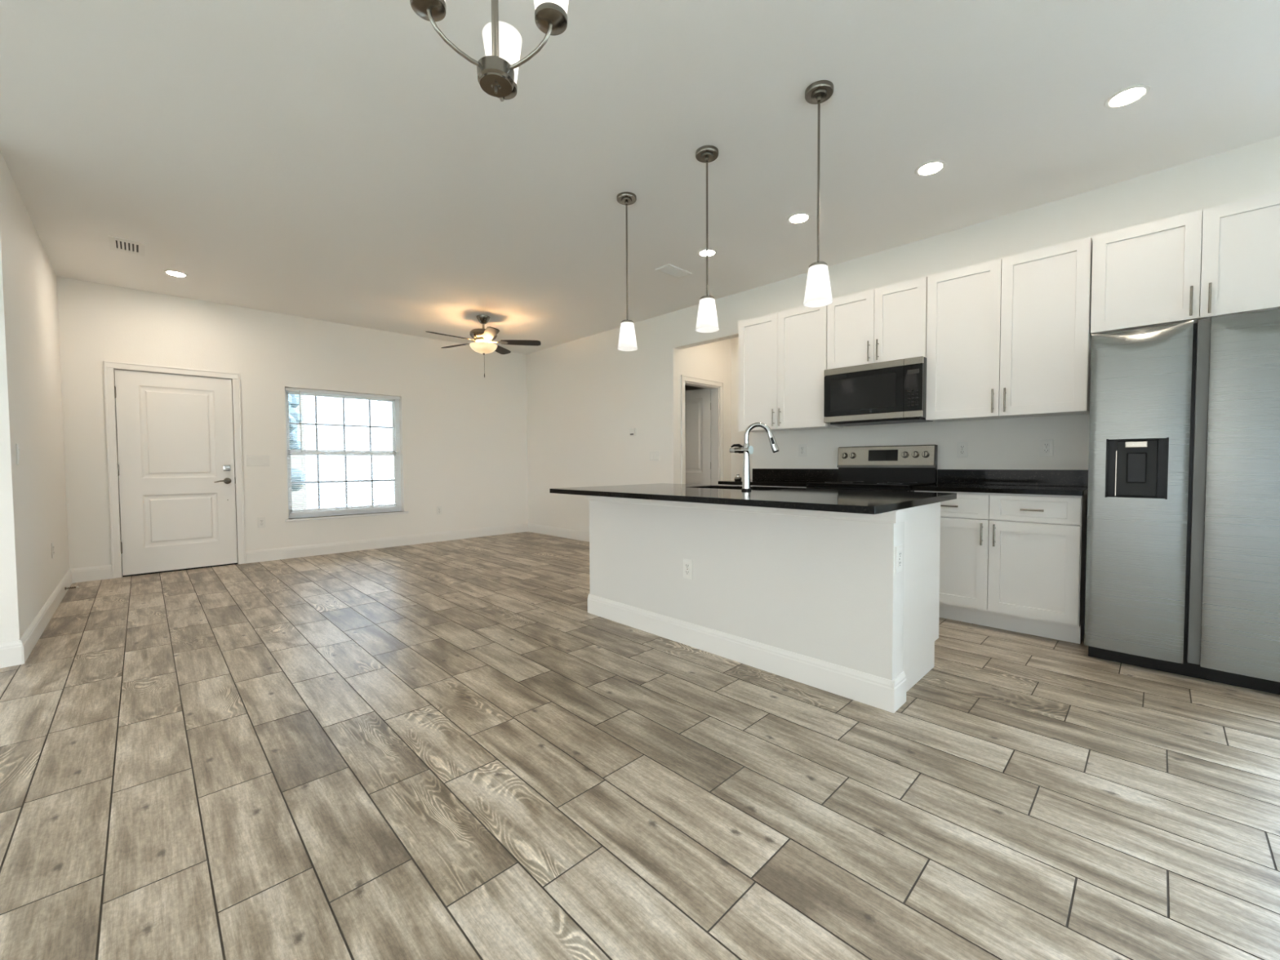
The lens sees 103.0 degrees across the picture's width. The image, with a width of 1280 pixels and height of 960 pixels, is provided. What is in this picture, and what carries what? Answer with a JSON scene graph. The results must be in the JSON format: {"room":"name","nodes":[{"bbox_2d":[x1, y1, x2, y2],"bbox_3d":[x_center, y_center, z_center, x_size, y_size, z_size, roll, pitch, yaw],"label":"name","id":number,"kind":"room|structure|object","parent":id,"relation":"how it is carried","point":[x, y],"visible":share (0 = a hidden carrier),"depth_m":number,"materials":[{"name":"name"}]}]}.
{"room":"open-plan kitchen","nodes":[
{"label":"open-plan kitchen","id":0,"kind":"room"},
{"bbox_2d":[0,151,69,643],"bbox_3d":[-4.377,-0.418,3.653,0.117,2.800,2.683,-2,3,-44],"label":"wall","id":1,"kind":"structure","parent":0,"point":[33,506],"depth_m":3.17,"materials":[{"name":"white paint"}]},
{"bbox_2d":[16,443,20,464],"bbox_3d":[-3.536,-0.146,2.896,0.010,0.120,0.072,-2,3,-44],"label":"light switch","id":2,"kind":"object","parent":1,"relation":"attached to","point":[18,450],"visible":1,"depth_m":2.88,"materials":[{"name":"white plastic"}]},
{"bbox_2d":[19,568,71,663],"bbox_3d":[-4.319,0.914,3.741,0.014,0.132,2.691,-2,3,-44],"label":"baseboard","id":3,"kind":"structure","parent":1,"relation":"attached to","point":[30,637],"depth_m":3.36,"materials":[{"name":"white wood"}]},
{"bbox_2d":[51,542,53,558],"bbox_3d":[-4.447,0.532,3.852,0.009,0.116,0.072,-2,3,-44],"label":"wall outlet","id":4,"kind":"object","parent":1,"relation":"attached to","point":[52,545],"visible":1,"depth_m":3.83,"materials":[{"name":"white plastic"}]},
{"bbox_2d":[64,586,79,590],"bbox_3d":[-4.807,0.912,4.305,0.078,0.024,0.024,-2,3,-44],"label":"door stop","id":5,"kind":"object","parent":1,"relation":"attached to","point":[76,587],"visible":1,"depth_m":4.30,"materials":[{"name":"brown metal"}]},
{"bbox_2d":[56,275,528,578],"bbox_3d":[-2.845,-0.544,7.162,7.219,2.800,0.190,-2,3,-44],"label":"wall","id":6,"kind":"structure","parent":0,"point":[464,433],"depth_m":5.87,"materials":[{"name":"white paint"}]},
{"bbox_2d":[103,360,245,578],"bbox_3d":[-4.705,-0.105,5.203,1.018,2.076,0.023,-2,3,-44],"label":"door frame","id":7,"kind":"structure","parent":6,"relation":"attached to","point":[108,366],"depth_m":4.91,"materials":[{"name":"white wood"}]},
{"bbox_2d":[113,368,237,577],"bbox_3d":[-4.751,-0.075,5.250,0.900,2.013,0.233,-2,3,-44],"label":"door","id":8,"kind":"structure","parent":6,"relation":"in","point":[175,448],"depth_m":5.19,"materials":[{"name":"white paint"},{"name":"dark nickel"}]},
{"bbox_2d":[257,516,266,528],"bbox_3d":[-4.232,0.475,5.691,0.072,0.116,0.009,-2,3,-44],"label":"wall outlet","id":9,"kind":"object","parent":6,"relation":"attached to","point":[261,521],"visible":1,"depth_m":5.69,"materials":[{"name":"white plastic"}]},
{"bbox_2d":[70,523,528,582],"bbox_3d":[-3.518,0.820,6.397,4.879,0.132,0.014,-2,3,-44],"label":"baseboard","id":10,"kind":"structure","parent":6,"relation":"attached to","point":[100,572],"depth_m":6.29,"materials":[{"name":"white wood"}]},
{"bbox_2d":[284,390,408,521],"bbox_3d":[-3.642,-0.314,6.349,1.363,1.549,0.195,-2,3,-44],"label":"window","id":11,"kind":"structure","parent":6,"relation":"in","point":[395,419],"depth_m":6.37,"materials":[{"name":"white plastic"}]},
{"bbox_2d":[284,387,401,515],"bbox_3d":[-3.636,-0.346,6.327,1.263,1.476,0.044,-2,3,-44],"label":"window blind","id":12,"kind":"object","parent":11,"relation":"attached to","point":[300,390],"visible":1,"depth_m":6.28,"materials":[{"name":"white plastic"}]},
{"bbox_2d":[436,506,441,515],"bbox_3d":[-2.799,0.425,7.095,0.072,0.116,0.009,-2,3,-44],"label":"wall outlet","id":13,"kind":"object","parent":6,"relation":"attached to","point":[438,508],"visible":1,"depth_m":7.09,"materials":[{"name":"white plastic"}]},
{"bbox_2d":[0,531,1279,959],"bbox_3d":[-0.310,0.994,2.679,9.750,0.004,10.021,-2,3,-44],"label":"floor","id":14,"kind":"structure","parent":0,"point":[433,750],"depth_m":1.69,"materials":[{"name":"grey tile"}]},
{"bbox_2d":[586,495,940,713],"bbox_3d":[0.618,0.530,3.173,0.750,0.879,2.106,-2,3,-44],"label":"kitchen island","id":15,"kind":"object","parent":14,"relation":"on","point":[815,598],"visible":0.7,"depth_m":2.59,"materials":[{"name":"white paint"}]},
{"bbox_2d":[683,558,692,579],"bbox_3d":[0.281,0.526,3.002,0.009,0.116,0.072,-2,3,-44],"label":"wall outlet","id":16,"kind":"object","parent":15,"relation":"attached to","point":[687,563],"visible":1,"depth_m":3.00,"materials":[{"name":"white plastic"}]},
{"bbox_2d":[684,569,689,575],"bbox_3d":[0.280,0.545,3.002,0.004,0.029,0.033,-2,3,-44],"label":"receptacle","id":17,"kind":"object","parent":16,"relation":"attached to","point":[686,571],"depth_m":3.00,"materials":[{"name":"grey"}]},
{"bbox_2d":[684,563,689,568],"bbox_3d":[0.280,0.506,3.000,0.004,0.029,0.033,-2,3,-44],"label":"receptacle","id":18,"kind":"object","parent":16,"relation":"attached to","point":[686,565],"depth_m":3.00,"materials":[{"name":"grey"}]},
{"bbox_2d":[549,483,956,514],"bbox_3d":[0.536,0.079,3.088,1.120,0.030,2.153,-2,3,-44],"label":"island countertop","id":19,"kind":"structure","parent":15,"relation":"on","point":[842,500],"depth_m":2.61,"materials":[{"name":"black stone"}]},
{"bbox_2d":[729,422,778,490],"bbox_3d":[0.686,-0.142,3.071,0.294,0.411,0.076,0,2,17],"label":"kitchen faucet","id":20,"kind":"object","parent":19,"relation":"on","point":[746,450],"visible":0.99,"depth_m":3.07,"materials":[{"name":"silver metal"}]},
{"bbox_2d":[894,544,902,573],"bbox_3d":[1.128,0.344,2.215,0.072,0.116,0.009,-2,3,-44],"label":"wall outlet","id":21,"kind":"object","parent":15,"relation":"attached to","point":[898,568],"visible":1,"depth_m":2.20,"materials":[{"name":"white plastic"}]},
{"bbox_2d":[897,560,901,567],"bbox_3d":[1.129,0.363,2.214,0.033,0.029,0.004,-2,3,-44],"label":"receptacle","id":22,"kind":"object","parent":21,"relation":"attached to","point":[899,561],"depth_m":2.21,"materials":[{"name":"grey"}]},
{"bbox_2d":[897,551,901,558],"bbox_3d":[1.129,0.325,2.213,0.033,0.029,0.004,-2,3,-44],"label":"receptacle","id":23,"kind":"object","parent":21,"relation":"attached to","point":[899,552],"depth_m":2.21,"materials":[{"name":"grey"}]},
{"bbox_2d":[721,484,806,488],"bbox_3d":[1.242,0.480,4.586,0.592,0.879,0.883,-2,3,-44],"label":"base cabinet","id":24,"kind":"object","parent":14,"relation":"on","point":[722,484],"visible":0.02,"depth_m":4.34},
{"bbox_2d":[718,468,838,487],"bbox_3d":[1.239,-0.029,4.574,0.584,0.138,0.890,-2,3,-44],"label":"countertop","id":25,"kind":"structure","parent":24,"relation":"on","point":[761,477],"depth_m":4.64,"materials":[{"name":"black stone"}]},
{"bbox_2d":[733,474,742,480],"bbox_3d":[0.909,-0.024,4.720,0.068,0.063,0.068,-2,3,-44],"label":"strainer","id":26,"kind":"object","parent":25,"relation":"on","point":[735,478],"visible":0.96,"depth_m":4.70,"materials":[{"name":"silver metal"}]},
{"bbox_2d":[733,476,742,480],"bbox_3d":[0.909,-0.011,4.720,0.068,0.036,0.068,-2,3,-44],"label":"cup","id":27,"kind":"object","parent":26,"relation":"on","point":[736,478],"depth_m":4.69,"materials":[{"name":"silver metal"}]},
{"bbox_2d":[805,444,937,491],"bbox_3d":[1.776,0.333,3.951,0.689,1.208,0.755,-2,3,-44],"label":"range","id":28,"kind":"object","parent":14,"relation":"on","point":[873,468],"visible":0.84,"depth_m":4.04,"materials":[{"name":"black metal"}]},
{"bbox_2d":[805,480,935,488],"bbox_3d":[1.789,0.030,3.956,0.604,0.023,0.755,-2,3,-44],"label":"cooktop","id":29,"kind":"object","parent":28,"relation":"in","point":[828,484],"depth_m":3.84,"materials":[{"name":"black glass"}]},
{"bbox_2d":[914,490,1088,644],"bbox_3d":[2.394,0.512,3.409,0.592,0.879,0.886,-2,3,-44],"label":"base cabinet","id":30,"kind":"object","parent":14,"relation":"on","point":[1016,562],"visible":0.84,"depth_m":3.14,"materials":[{"name":"white wood"}]},
{"bbox_2d":[912,469,1088,495],"bbox_3d":[2.397,0.004,3.392,0.584,0.138,0.890,-2,3,-44],"label":"countertop","id":31,"kind":"structure","parent":30,"relation":"on","point":[1060,482],"depth_m":3.44,"materials":[{"name":"black stone"}]},
{"bbox_2d":[1084,308,1279,694],"bbox_3d":[2.950,0.094,2.687,0.727,1.757,0.830,-2,3,-44],"label":"refrigerator","id":32,"kind":"object","parent":14,"relation":"on","point":[1183,563],"visible":1,"depth_m":2.48,"materials":[{"name":"grey metal"}]},
{"bbox_2d":[0,0,1279,354],"bbox_3d":[-0.163,-1.860,2.674,10.344,0.100,10.155,-2,3,-44],"label":"ceiling","id":33,"kind":"structure","parent":0,"point":[333,161],"depth_m":2.66,"materials":[{"name":"white paint"}]},
{"bbox_2d":[108,235,145,256],"bbox_3d":[-4.012,-1.828,3.981,0.196,0.007,0.320,-2,3,-44],"label":"ceiling vent","id":34,"kind":"object","parent":33,"relation":"in","point":[118,244],"visible":1,"depth_m":3.97,"materials":[{"name":"white metal"}]},
{"bbox_2d":[163,270,187,277],"bbox_3d":[-4.159,-1.847,4.560,0.164,0.006,0.164,-2,3,-44],"label":"recessed light","id":35,"kind":"object","parent":33,"relation":"in","point":[172,273],"visible":1,"depth_m":4.56,"materials":[{"name":"white plastic"}]},
{"bbox_2d":[426,315,541,377],"bbox_3d":[-1.870,-1.555,5.930,1.216,0.707,1.274,-2,3,-44],"label":"ceiling fan","id":36,"kind":"object","parent":33,"relation":"hanging from","point":[483,338],"visible":1,"depth_m":5.90,"materials":[{"name":"silver metal"}]},
{"bbox_2d":[409,0,568,102],"bbox_3d":[-0.448,-1.455,1.459,0.429,0.626,0.455,-2,3,-44],"label":"chandelier","id":37,"kind":"object","parent":33,"relation":"hanging from","point":[497,72],"visible":1,"depth_m":1.46,"materials":[{"name":"silver metal"}]},
{"bbox_2d":[616,191,637,351],"bbox_3d":[-0.084,-1.344,3.308,0.131,0.976,0.131,-2,3,-44],"label":"pendant light","id":38,"kind":"object","parent":33,"relation":"hanging from","point":[627,338],"visible":1,"depth_m":3.28,"materials":[{"name":"white glass"}]},
{"bbox_2d":[655,263,692,278],"bbox_3d":[0.306,-1.870,4.565,0.310,0.013,0.164,-2,3,-44],"label":"ceiling vent","id":39,"kind":"object","parent":33,"relation":"in","point":[669,269],"visible":1,"depth_m":4.55,"materials":[{"name":"white metal"}]},
{"bbox_2d":[695,145,719,333],"bbox_3d":[0.375,-1.331,2.840,0.131,0.976,0.131,-2,3,-44],"label":"pendant light","id":40,"kind":"object","parent":33,"relation":"hanging from","point":[707,318],"visible":1,"depth_m":2.81,"materials":[{"name":"white glass"}]},
{"bbox_2d":[697,248,717,257],"bbox_3d":[0.551,-1.861,4.174,0.164,0.006,0.164,-2,3,-44],"label":"recessed light","id":41,"kind":"object","parent":33,"relation":"in","point":[711,252],"visible":0.91,"depth_m":4.16,"materials":[{"name":"white plastic"}]},
{"bbox_2d":[786,212,811,223],"bbox_3d":[1.122,-1.845,3.590,0.164,0.006,0.164,-2,3,-44],"label":"recessed light","id":42,"kind":"object","parent":33,"relation":"in","point":[801,217],"visible":1,"depth_m":3.58,"materials":[{"name":"white plastic"}]},
{"bbox_2d":[803,80,833,307],"bbox_3d":[0.832,-1.318,2.373,0.131,0.976,0.131,-2,3,-44],"label":"pendant light","id":43,"kind":"object","parent":33,"relation":"hanging from","point":[818,293],"visible":1,"depth_m":2.35,"materials":[{"name":"white glass"}]},
{"bbox_2d":[914,160,946,176],"bbox_3d":[1.706,-1.828,2.988,0.164,0.006,0.164,-2,3,-44],"label":"recessed light","id":44,"kind":"object","parent":33,"relation":"in","point":[931,167],"visible":1,"depth_m":2.98,"materials":[{"name":"white plastic"}]},
{"bbox_2d":[1103,83,1151,108],"bbox_3d":[2.306,-1.812,2.408,0.164,0.006,0.164,-2,3,-44],"label":"recessed light","id":45,"kind":"object","parent":33,"relation":"in","point":[1128,95],"visible":1,"depth_m":2.40,"materials":[{"name":"white plastic"}]},
{"bbox_2d":[684,385,705,391],"bbox_3d":[0.810,-0.610,8.516,0.100,2.800,2.989,-2,3,-44],"label":"wall","id":46,"kind":"structure","parent":0,"point":[686,387],"depth_m":8.37,"materials":[{"name":"beige paint"}]},
{"bbox_2d":[680,338,731,484],"bbox_3d":[1.180,-0.552,6.705,2.106,2.800,0.117,-2,3,-44],"label":"wall","id":47,"kind":"structure","parent":0,"point":[711,361],"depth_m":6.40,"materials":[{"name":"white paint"}]},
{"bbox_2d":[684,381,719,484],"bbox_3d":[0.497,-0.159,6.520,0.708,2.035,0.793,-2,3,-44],"label":"door","id":48,"kind":"structure","parent":47,"relation":"in","point":[701,406],"depth_m":6.61,"materials":[{"name":"white wood"}]},
{"bbox_2d":[680,374,724,484],"bbox_3d":[0.773,-0.182,6.218,0.808,2.099,0.023,-2,3,-44],"label":"door frame","id":49,"kind":"structure","parent":47,"relation":"attached to","point":[683,378],"depth_m":6.19,"materials":[{"name":"white wood"}]},
{"bbox_2d":[731,337,751,479],"bbox_3d":[1.595,-0.541,6.299,0.117,2.800,1.045,-2,3,-44],"label":"wall","id":50,"kind":"structure","parent":0,"point":[737,437],"depth_m":6.56,"materials":[{"name":"white paint"}]},
{"bbox_2d":[525,136,1279,532],"bbox_3d":[1.725,-0.483,4.562,0.117,2.800,9.921,-2,3,-44],"label":"wall","id":51,"kind":"structure","parent":0,"point":[584,396],"depth_m":4.67,"materials":[{"name":"white paint"}]},
{"bbox_2d":[528,523,589,542],"bbox_3d":[-0.699,0.784,6.994,0.014,0.132,3.106,-2,3,-44],"label":"baseboard","id":52,"kind":"structure","parent":51,"relation":"attached to","point":[546,530],"depth_m":7.48,"materials":[{"name":"white wood"}]},
{"bbox_2d":[629,427,636,435],"bbox_3d":[-0.090,-0.595,6.307,0.030,0.100,0.124,-2,3,-44],"label":"thermostat","id":53,"kind":"object","parent":51,"relation":"attached to","point":[633,431],"visible":1,"depth_m":6.29,"materials":[{"name":"white plastic"}]},
{"bbox_2d":[738,305,843,432],"bbox_3d":[1.335,-0.972,4.596,0.365,1.031,0.864,-2,3,-44],"label":"upper cabinet","id":54,"kind":"object","parent":51,"relation":"attached to","point":[783,354],"visible":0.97,"depth_m":4.47,"materials":[{"name":"white wood"}]},
{"bbox_2d":[752,468,838,480],"bbox_3d":[1.440,-0.052,4.771,0.020,0.108,0.890,-2,3,-44],"label":"backsplash","id":55,"kind":"structure","parent":51,"relation":"attached to","point":[801,474],"depth_m":4.73,"materials":[{"name":"black stone"}]},
{"bbox_2d":[798,444,805,456],"bbox_3d":[1.501,-0.274,4.709,0.009,0.116,0.072,-2,3,-44],"label":"wall outlet","id":56,"kind":"object","parent":51,"relation":"attached to","point":[802,447],"visible":1,"depth_m":4.71,"materials":[{"name":"white plastic"}]},
{"bbox_2d":[826,276,927,369],"bbox_3d":[1.898,-1.182,4.013,0.365,0.579,0.738,-2,3,-44],"label":"upper cabinet","id":57,"kind":"object","parent":51,"relation":"attached to","point":[888,322],"visible":0.93,"depth_m":3.88,"materials":[{"name":"white wood"}]},
{"bbox_2d":[823,355,931,426],"bbox_3d":[1.891,-0.668,4.001,0.418,0.440,0.727,-2,3,-44],"label":"microwave","id":58,"kind":"object","parent":57,"relation":"attached to","point":[894,391],"visible":0.96,"depth_m":3.83,"materials":[{"name":"stainless steel"},{"name":"black glass"},{"name":"black plastic"}]},
{"bbox_2d":[956,441,968,457],"bbox_3d":[2.401,-0.226,3.791,0.009,0.116,0.072,-2,3,-44],"label":"wall outlet","id":59,"kind":"object","parent":51,"relation":"attached to","point":[962,446],"visible":1,"depth_m":3.79,"materials":[{"name":"white plastic"}]},
{"bbox_2d":[960,444,964,448],"bbox_3d":[2.400,-0.246,3.789,0.004,0.029,0.033,-2,3,-44],"label":"receptacle","id":60,"kind":"object","parent":59,"relation":"attached to","point":[962,446],"depth_m":3.79,"materials":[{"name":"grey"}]},
{"bbox_2d":[925,236,1092,422],"bbox_3d":[2.467,-0.941,3.440,0.365,1.029,0.876,-2,3,-44],"label":"upper cabinet","id":61,"kind":"object","parent":51,"relation":"attached to","point":[1010,336],"visible":0.98,"depth_m":3.29,"materials":[{"name":"white wood"}]},
{"bbox_2d":[937,469,1088,486],"bbox_3d":[2.598,-0.019,3.589,0.020,0.108,0.890,-2,3,-44],"label":"backsplash","id":62,"kind":"structure","parent":51,"relation":"attached to","point":[986,477],"depth_m":3.55,"materials":[{"name":"black stone"}]},
{"bbox_2d":[1039,439,1053,456],"bbox_3d":[2.747,-0.217,3.439,0.009,0.116,0.072,-2,3,-44],"label":"wall outlet","id":63,"kind":"object","parent":51,"relation":"attached to","point":[1046,445],"visible":1,"depth_m":3.44,"materials":[{"name":"white plastic"}]},
{"bbox_2d":[1043,448,1048,453],"bbox_3d":[2.745,-0.197,3.438,0.004,0.029,0.033,-2,3,-44],"label":"receptacle","id":64,"kind":"object","parent":63,"relation":"attached to","point":[1045,451],"depth_m":3.44,"materials":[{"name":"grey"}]},
{"bbox_2d":[1043,442,1049,447],"bbox_3d":[2.745,-0.236,3.437,0.004,0.029,0.033,-2,3,-44],"label":"receptacle","id":65,"kind":"object","parent":63,"relation":"attached to","point":[1045,444],"depth_m":3.43,"materials":[{"name":"grey plastic"}]},
{"bbox_2d":[1090,191,1279,333],"bbox_3d":[3.083,-1.153,2.802,0.365,0.570,0.875,-2,3,-44],"label":"upper cabinet","id":66,"kind":"object","parent":51,"relation":"attached to","point":[1223,260],"visible":0.99,"depth_m":2.73,"materials":[{"name":"white wood"}]},
{"bbox_3d":[-4.460,-0.355,1.776,2.631,2.800,0.117,-2,3,-44],"label":"wall","id":67,"kind":"structure","parent":0,"visible":0},
{"bbox_2d":[0,640,22,668],"bbox_3d":[-4.362,0.978,1.818,2.756,0.132,0.014,-2,3,-44],"label":"baseboard","id":68,"kind":"structure","parent":67,"relation":"attached to","point":[11,652],"depth_m":2.75,"materials":[{"name":"white wood"}]},
{"label":"outside","id":69,"kind":"structure","parent":0,"visible":0},
{"bbox_3d":[-1.742,1.254,1.829,50.000,0.150,55.000,-2,3,-44],"label":"ground","id":70,"kind":"structure","parent":69,"visible":0},
{"bbox_2d":[288,394,305,492],"bbox_3d":[-6.841,-0.882,8.943,1.685,3.718,1.640,-2,3,-44],"label":"tree","id":71,"kind":"object","parent":70,"relation":"on","point":[291,396],"visible":0.07,"depth_m":9.09,"materials":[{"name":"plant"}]},
{"bbox_2d":[290,395,395,509],"bbox_3d":[-5.825,-1.747,15.249,8.900,5.000,5.200,-2,3,-44],"label":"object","id":72,"kind":"structure","parent":70,"relation":"on","point":[387,471],"depth_m":11.62,"materials":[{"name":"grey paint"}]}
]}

